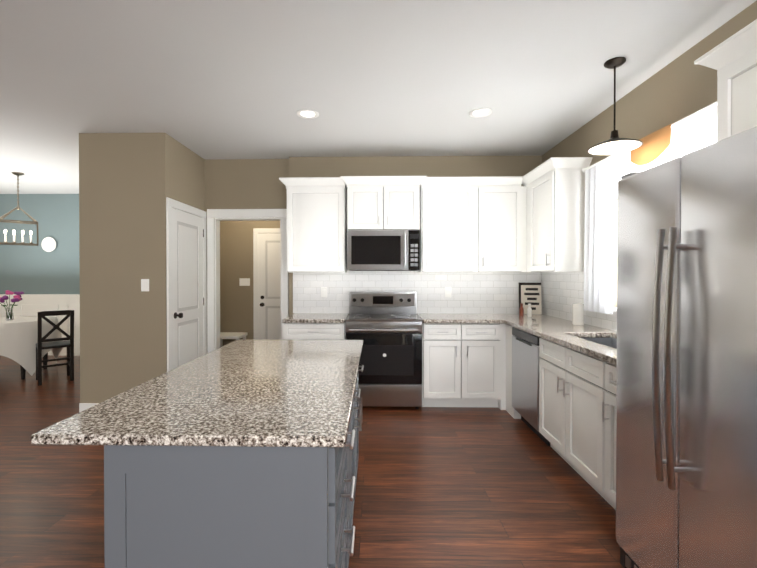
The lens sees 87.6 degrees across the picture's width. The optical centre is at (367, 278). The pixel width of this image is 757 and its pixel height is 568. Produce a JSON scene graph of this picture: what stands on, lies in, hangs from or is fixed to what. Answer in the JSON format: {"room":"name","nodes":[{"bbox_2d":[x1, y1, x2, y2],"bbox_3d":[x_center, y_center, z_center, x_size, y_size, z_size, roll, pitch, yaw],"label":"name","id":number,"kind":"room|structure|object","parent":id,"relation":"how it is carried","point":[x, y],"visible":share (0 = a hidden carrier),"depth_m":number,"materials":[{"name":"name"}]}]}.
{"room":"kitchen","nodes":[
{"label":"kitchen","id":0,"kind":"room"},
{"bbox_2d":[0,194,79,293],"bbox_3d":[-4.807,-0.070,6.748,4.090,2.740,0.120,0,0,1],"label":"wall","id":1,"kind":"structure","parent":0,"point":[25,269],"depth_m":6.70,"materials":[{"name":"blue paint"}]},
{"bbox_2d":[0,294,79,355],"bbox_3d":[-4.808,0.783,6.678,4.090,1.035,0.034,0,0,1],"label":"wainscot","id":2,"kind":"structure","parent":1,"relation":"attached to","point":[31,304],"depth_m":6.69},
{"bbox_2d":[41,237,55,251],"bbox_3d":[-5.393,-0.580,6.674,0.256,0.257,0.037,0,0,1],"label":"plate","id":3,"kind":"object","parent":1,"relation":"attached to","point":[48,244],"visible":0.52,"depth_m":6.64,"materials":[{"name":"white ceramic"}]},
{"bbox_2d":[220,221,279,345],"bbox_3d":[-1.553,-0.068,6.387,2.190,2.740,0.120,0,0,1],"label":"wall","id":4,"kind":"structure","parent":0,"point":[236,264],"depth_m":6.34,"materials":[{"name":"brown paint"}]},
{"bbox_2d":[239,278,249,285],"bbox_3d":[-1.979,0.053,6.329,0.170,0.120,0.009,0,0,1],"label":"light switch","id":5,"kind":"object","parent":4,"relation":"attached to","point":[244,281],"visible":1,"depth_m":6.33,"materials":[{"name":"white plastic"}]},
{"bbox_2d":[253,228,279,339],"bbox_3d":[-1.365,0.248,6.312,0.940,2.110,0.022,0,0,1],"label":"door frame","id":6,"kind":"structure","parent":4,"relation":"attached to","point":[256,231],"depth_m":6.31,"materials":[{"name":"white wood"}]},
{"bbox_2d":[258,233,279,339],"bbox_3d":[-1.353,0.285,6.279,0.815,2.024,0.086,0,0,1],"label":"hall door","id":7,"kind":"structure","parent":4,"relation":"in","point":[268,286],"depth_m":6.31,"materials":[{"name":"white paint"}]},
{"bbox_2d":[0,355,623,567],"bbox_3d":[-2.493,1.387,1.955,9.300,0.100,9.800,0,0,1],"label":"floor","id":8,"kind":"structure","parent":0,"point":[466,487],"depth_m":2.45,"materials":[{"name":"brown wood"}]},
{"bbox_2d":[0,316,62,379],"bbox_3d":[-4.857,0.934,5.351,1.136,0.754,1.136,0,0,1],"label":"dining table","id":9,"kind":"object","parent":8,"relation":"on","point":[18,338],"visible":0.79,"depth_m":5.09,"materials":[{"name":"white fabric"}]},
{"bbox_2d":[0,290,23,319],"bbox_3d":[-4.817,0.355,5.269,0.365,0.399,0.378,0,0,1],"label":"flower vase","id":10,"kind":"object","parent":9,"relation":"on","point":[9,311],"visible":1,"depth_m":5.27,"materials":[{"name":"clear glass"}]},
{"bbox_2d":[36,310,73,385],"bbox_3d":[-4.033,0.855,5.080,0.360,0.915,0.448,0,1,-43],"label":"dining chair","id":11,"kind":"object","parent":8,"relation":"on","point":[58,343],"visible":1,"depth_m":4.98,"materials":[{"name":"black wood"}]},
{"bbox_2d":[79,403,98,412],"bbox_3d":[-2.385,1.270,3.855,0.864,0.105,0.034,0,0,1],"label":"baseboard","id":12,"kind":"structure","parent":8,"relation":"on","point":[83,406],"depth_m":3.83,"materials":[{"name":"white wood"}]},
{"bbox_2d":[79,133,204,402],"bbox_3d":[-2.382,-0.051,4.342,0.850,2.740,1.000,0,0,1],"label":"wall block","id":13,"kind":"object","parent":8,"relation":"on","point":[129,183],"visible":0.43,"depth_m":3.84,"materials":[{"name":"brown paint"}]},
{"bbox_2d":[141,279,148,290],"bbox_3d":[-2.167,0.063,3.832,0.080,0.120,0.009,0,0,1],"label":"light switch","id":14,"kind":"object","parent":13,"relation":"attached to","point":[144,284],"visible":1,"depth_m":3.83,"materials":[{"name":"white plastic"}]},
{"bbox_2d":[172,208,203,368],"bbox_3d":[-1.912,0.301,4.280,0.086,2.024,0.728,0,0,1],"label":"pantry door","id":15,"kind":"structure","parent":13,"relation":"attached to","point":[187,285],"depth_m":4.24,"materials":[{"name":"white paint"}]},
{"bbox_2d":[104,359,363,567],"bbox_3d":[-0.455,0.896,1.897,0.835,0.884,1.594,0,0,1],"label":"kitchen island","id":16,"kind":"object","parent":8,"relation":"on","point":[240,453],"depth_m":1.10,"materials":[{"name":"grey wood"}]},
{"bbox_2d":[31,339,362,450],"bbox_3d":[-0.482,0.439,1.894,0.872,0.030,1.630,0,0,1],"label":"island countertop","id":17,"kind":"structure","parent":16,"relation":"on","point":[260,395],"depth_m":1.34,"materials":[{"name":"stone"}]},
{"bbox_2d":[220,332,247,346],"bbox_3d":[-2.154,1.080,6.107,0.460,0.450,0.400,0,0,1],"label":"bench","id":18,"kind":"object","parent":8,"relation":"on","point":[232,335],"visible":0.35,"depth_m":6.05,"materials":[{"name":"white paint"}]},
{"bbox_2d":[283,315,347,339],"bbox_3d":[-0.541,0.881,4.297,0.633,0.875,0.627,0,0,1],"label":"base cabinet","id":19,"kind":"object","parent":8,"relation":"on","point":[291,331],"depth_m":3.99,"materials":[{"name":"white paint"}]},
{"bbox_2d":[283,311,348,322],"bbox_3d":[-0.541,0.425,4.285,0.633,0.039,0.644,0,0,1],"label":"countertop","id":20,"kind":"structure","parent":19,"relation":"on","point":[300,316],"depth_m":4.14,"materials":[{"name":"grey stone"}]},
{"bbox_2d":[345,291,422,408],"bbox_3d":[0.165,0.735,4.229,0.769,1.170,0.712,0,0,1],"label":"range","id":21,"kind":"object","parent":8,"relation":"on","point":[385,327],"visible":0.9,"depth_m":3.94,"materials":[{"name":"silver metal"}]},
{"bbox_2d":[418,315,502,409],"bbox_3d":[0.948,0.882,4.269,0.788,0.875,0.627,0,0,1],"label":"base cabinet","id":22,"kind":"object","parent":8,"relation":"on","point":[462,363],"depth_m":3.96,"materials":[{"name":"white paint"}]},
{"bbox_2d":[419,315,558,322],"bbox_3d":[1.276,0.425,4.251,1.445,0.039,0.644,0,0,1],"label":"countertop","id":23,"kind":"structure","parent":22,"relation":"on","point":[426,318],"depth_m":4.04,"materials":[{"name":"grey stone"}]},
{"bbox_2d":[519,303,523,315],"bbox_3d":[1.662,0.335,4.268,0.046,0.140,0.045,0,0,1],"label":"bottle","id":24,"kind":"object","parent":23,"relation":"on","point":[521,310],"depth_m":4.25,"materials":[{"name":"brown glass"}]},
{"bbox_2d":[527,303,531,316],"bbox_3d":[1.731,0.335,4.227,0.046,0.140,0.045,0,0,1],"label":"bottle","id":25,"kind":"object","parent":23,"relation":"on","point":[529,311],"depth_m":4.21,"materials":[{"name":"white ceramic"}]},
{"bbox_2d":[518,283,541,314],"bbox_3d":[1.840,0.222,4.479,0.240,0.359,0.057,0,0,15],"label":"sign","id":26,"kind":"object","parent":23,"relation":"on","point":[530,293],"visible":0.92,"depth_m":4.47,"materials":[{"name":"beige wood"}]},
{"bbox_2d":[503,323,506,410],"bbox_3d":[1.635,0.882,4.256,0.727,0.875,0.627,0,0,1],"label":"base cabinet","id":27,"kind":"object","parent":8,"relation":"on","point":[504,324],"depth_m":3.97,"materials":[{"name":"white paint"}]},
{"bbox_2d":[512,327,549,445],"bbox_3d":[1.661,0.892,3.418,0.630,0.868,0.596,0,0,1],"label":"dishwasher","id":28,"kind":"object","parent":8,"relation":"on","point":[525,375],"visible":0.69,"depth_m":3.35,"materials":[{"name":"silver metal"}]},
{"bbox_2d":[507,327,562,418],"bbox_3d":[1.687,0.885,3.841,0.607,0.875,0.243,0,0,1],"label":"base cabinet","id":29,"kind":"object","parent":8,"relation":"on","point":[552,349],"depth_m":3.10,"materials":[{"name":"white paint"}]},
{"bbox_2d":[539,359,616,509],"bbox_3d":[1.652,1.003,2.506,0.627,0.660,1.219,0,0,1],"label":"base cabinet","id":30,"kind":"object","parent":8,"relation":"on","point":[577,412],"depth_m":2.49,"materials":[{"name":"white paint"}]},
{"bbox_2d":[503,319,616,338],"bbox_3d":[1.662,0.431,3.479,0.644,0.039,0.881,0,0,1],"label":"countertop","id":31,"kind":"structure","parent":30,"relation":"on","point":[545,328],"depth_m":3.22,"materials":[{"name":"grey stone"}]},
{"bbox_2d":[572,303,583,324],"bbox_3d":[1.889,0.314,3.544,0.096,0.192,0.096,0,0,1],"label":"jar","id":32,"kind":"object","parent":31,"relation":"on","point":[577,313],"visible":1,"depth_m":3.50,"materials":[{"name":"white ceramic"}]},
{"bbox_2d":[616,126,756,567],"bbox_3d":[1.505,0.433,1.397,0.836,1.818,0.910,0,0,1],"label":"refrigerator","id":33,"kind":"object","parent":8,"relation":"on","point":[686,445],"visible":1,"depth_m":1.42,"materials":[{"name":"silver metal"}]},
{"bbox_2d":[205,155,541,315],"bbox_3d":[0.090,-0.054,4.695,4.080,2.740,0.200,0,0,1],"label":"wall","id":34,"kind":"structure","parent":0,"point":[244,184],"depth_m":4.60,"materials":[{"name":"brown paint"}]},
{"bbox_2d":[166,197,288,371],"bbox_3d":[-1.454,0.246,4.330,1.003,2.145,0.997,0,0,1],"label":"door frame","id":35,"kind":"structure","parent":34,"relation":"attached to","point":[213,287],"depth_m":4.68,"materials":[{"name":"white wood"}]},
{"bbox_2d":[283,179,346,274],"bbox_3d":[-0.563,-0.555,4.425,0.635,0.965,0.350,0,0,1],"label":"upper cabinet","id":36,"kind":"object","parent":34,"relation":"attached to","point":[316,208],"depth_m":4.26,"materials":[{"name":"white paint"}]},
{"bbox_2d":[321,287,326,296],"bbox_3d":[-0.512,0.157,4.592,0.075,0.120,0.009,0,0,1],"label":"electrical outlet","id":37,"kind":"object","parent":34,"relation":"attached to","point":[323,291],"visible":1,"depth_m":4.59,"materials":[{"name":"white plastic"}]},
{"bbox_2d":[347,179,422,230],"bbox_3d":[0.167,-0.779,4.385,0.775,0.515,0.399,0,0,1],"label":"upper cabinet","id":38,"kind":"object","parent":34,"relation":"attached to","point":[372,204],"depth_m":4.19,"materials":[{"name":"white paint"}]},
{"bbox_2d":[347,230,419,270],"bbox_3d":[0.167,-0.303,4.354,0.769,0.427,0.445,0,0,1],"label":"microwave","id":39,"kind":"object","parent":38,"relation":"attached to","point":[383,250],"visible":1,"depth_m":4.18,"materials":[{"name":"silver metal"}]},
{"bbox_2d":[415,179,478,274],"bbox_3d":[0.868,-0.554,4.398,0.587,0.965,0.350,0,0,1],"label":"upper cabinet","id":40,"kind":"object","parent":34,"relation":"attached to","point":[449,237],"depth_m":4.23,"materials":[{"name":"white paint"}]},
{"bbox_2d":[445,287,450,297],"bbox_3d":[0.928,0.157,4.564,0.075,0.120,0.009,0,0,1],"label":"electrical outlet","id":41,"kind":"object","parent":34,"relation":"attached to","point":[447,292],"visible":1,"depth_m":4.56,"materials":[{"name":"white plastic"}]},
{"bbox_2d":[479,179,522,274],"bbox_3d":[1.433,-0.554,4.387,0.543,0.965,0.350,0,0,1],"label":"upper cabinet","id":42,"kind":"object","parent":34,"relation":"attached to","point":[488,245],"depth_m":4.22,"materials":[{"name":"white paint"}]},
{"bbox_2d":[0,0,756,193],"bbox_3d":[-2.493,-1.452,1.933,9.300,0.100,9.800,0,0,1],"label":"ceiling","id":43,"kind":"structure","parent":0,"point":[226,79],"depth_m":2.69,"materials":[{"name":"paint"}]},
{"bbox_2d":[0,172,38,245],"bbox_3d":[-4.729,-0.944,5.330,0.418,0.967,0.218,0,1,-40],"label":"chandelier","id":44,"kind":"object","parent":43,"relation":"hanging from","point":[18,174],"visible":1,"depth_m":5.32,"materials":[{"name":"grey metal"}]},
{"bbox_2d":[297,109,318,118],"bbox_3d":[-0.515,-1.408,3.376,0.190,0.007,0.190,0,0,1],"label":"recessed light","id":45,"kind":"object","parent":43,"relation":"in","point":[307,114],"visible":1,"depth_m":3.37,"materials":[{"name":"white"}]},
{"bbox_2d":[469,108,491,117],"bbox_3d":[0.955,-1.408,3.348,0.190,0.007,0.190,0,0,1],"label":"recessed light","id":46,"kind":"object","parent":43,"relation":"in","point":[479,112],"visible":1,"depth_m":3.35,"materials":[{"name":"white"}]},
{"bbox_2d":[588,57,642,154],"bbox_3d":[1.600,-1.126,2.558,0.304,0.558,0.304,0,0,1],"label":"pendant light","id":47,"kind":"object","parent":43,"relation":"hanging from","point":[614,144],"visible":1,"depth_m":2.54,"materials":[{"name":"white metal"}]},
{"bbox_2d":[542,1,756,306],"bbox_3d":[1.999,-0.025,0.933,0.120,2.740,7.550,0,0,1],"label":"wall","id":48,"kind":"structure","parent":0,"point":[682,86],"depth_m":2.68,"materials":[{"name":"brown paint"}]},
{"bbox_2d":[527,163,589,274],"bbox_3d":[1.832,-0.550,3.828,0.317,0.965,0.541,0,0,1],"label":"upper cabinet","id":49,"kind":"object","parent":48,"relation":"attached to","point":[556,193],"depth_m":3.56,"materials":[{"name":"white paint"}]},
{"bbox_2d":[612,202,616,311],"bbox_3d":[1.976,-0.345,2.627,0.110,1.215,1.310,0,0,1],"label":"window","id":50,"kind":"structure","parent":48,"relation":"in","point":[614,309],"depth_m":3.18,"materials":[{"name":"white"}]},
{"bbox_2d":[582,101,716,314],"bbox_3d":[1.919,-0.344,2.708,0.102,1.250,1.560,0,0,1],"label":"window","id":51,"kind":"structure","parent":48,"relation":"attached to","point":[696,130],"depth_m":3.11,"materials":[{"name":"white fabric"}]},
{"bbox_2d":[630,124,670,165],"bbox_3d":[1.826,-0.840,2.566,0.008,0.190,0.380,0,0,1],"label":"window shade","id":52,"kind":"object","parent":48,"relation":"attached to","point":[655,145],"visible":0.83,"depth_m":2.52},
{"bbox_2d":[711,31,756,141],"bbox_3d":[1.786,-0.771,1.382,0.317,0.485,0.951,0,0,1],"label":"upper cabinet","id":53,"kind":"object","parent":48,"relation":"attached to","point":[736,69],"depth_m":1.75,"materials":[{"name":"white paint"}]}
]}

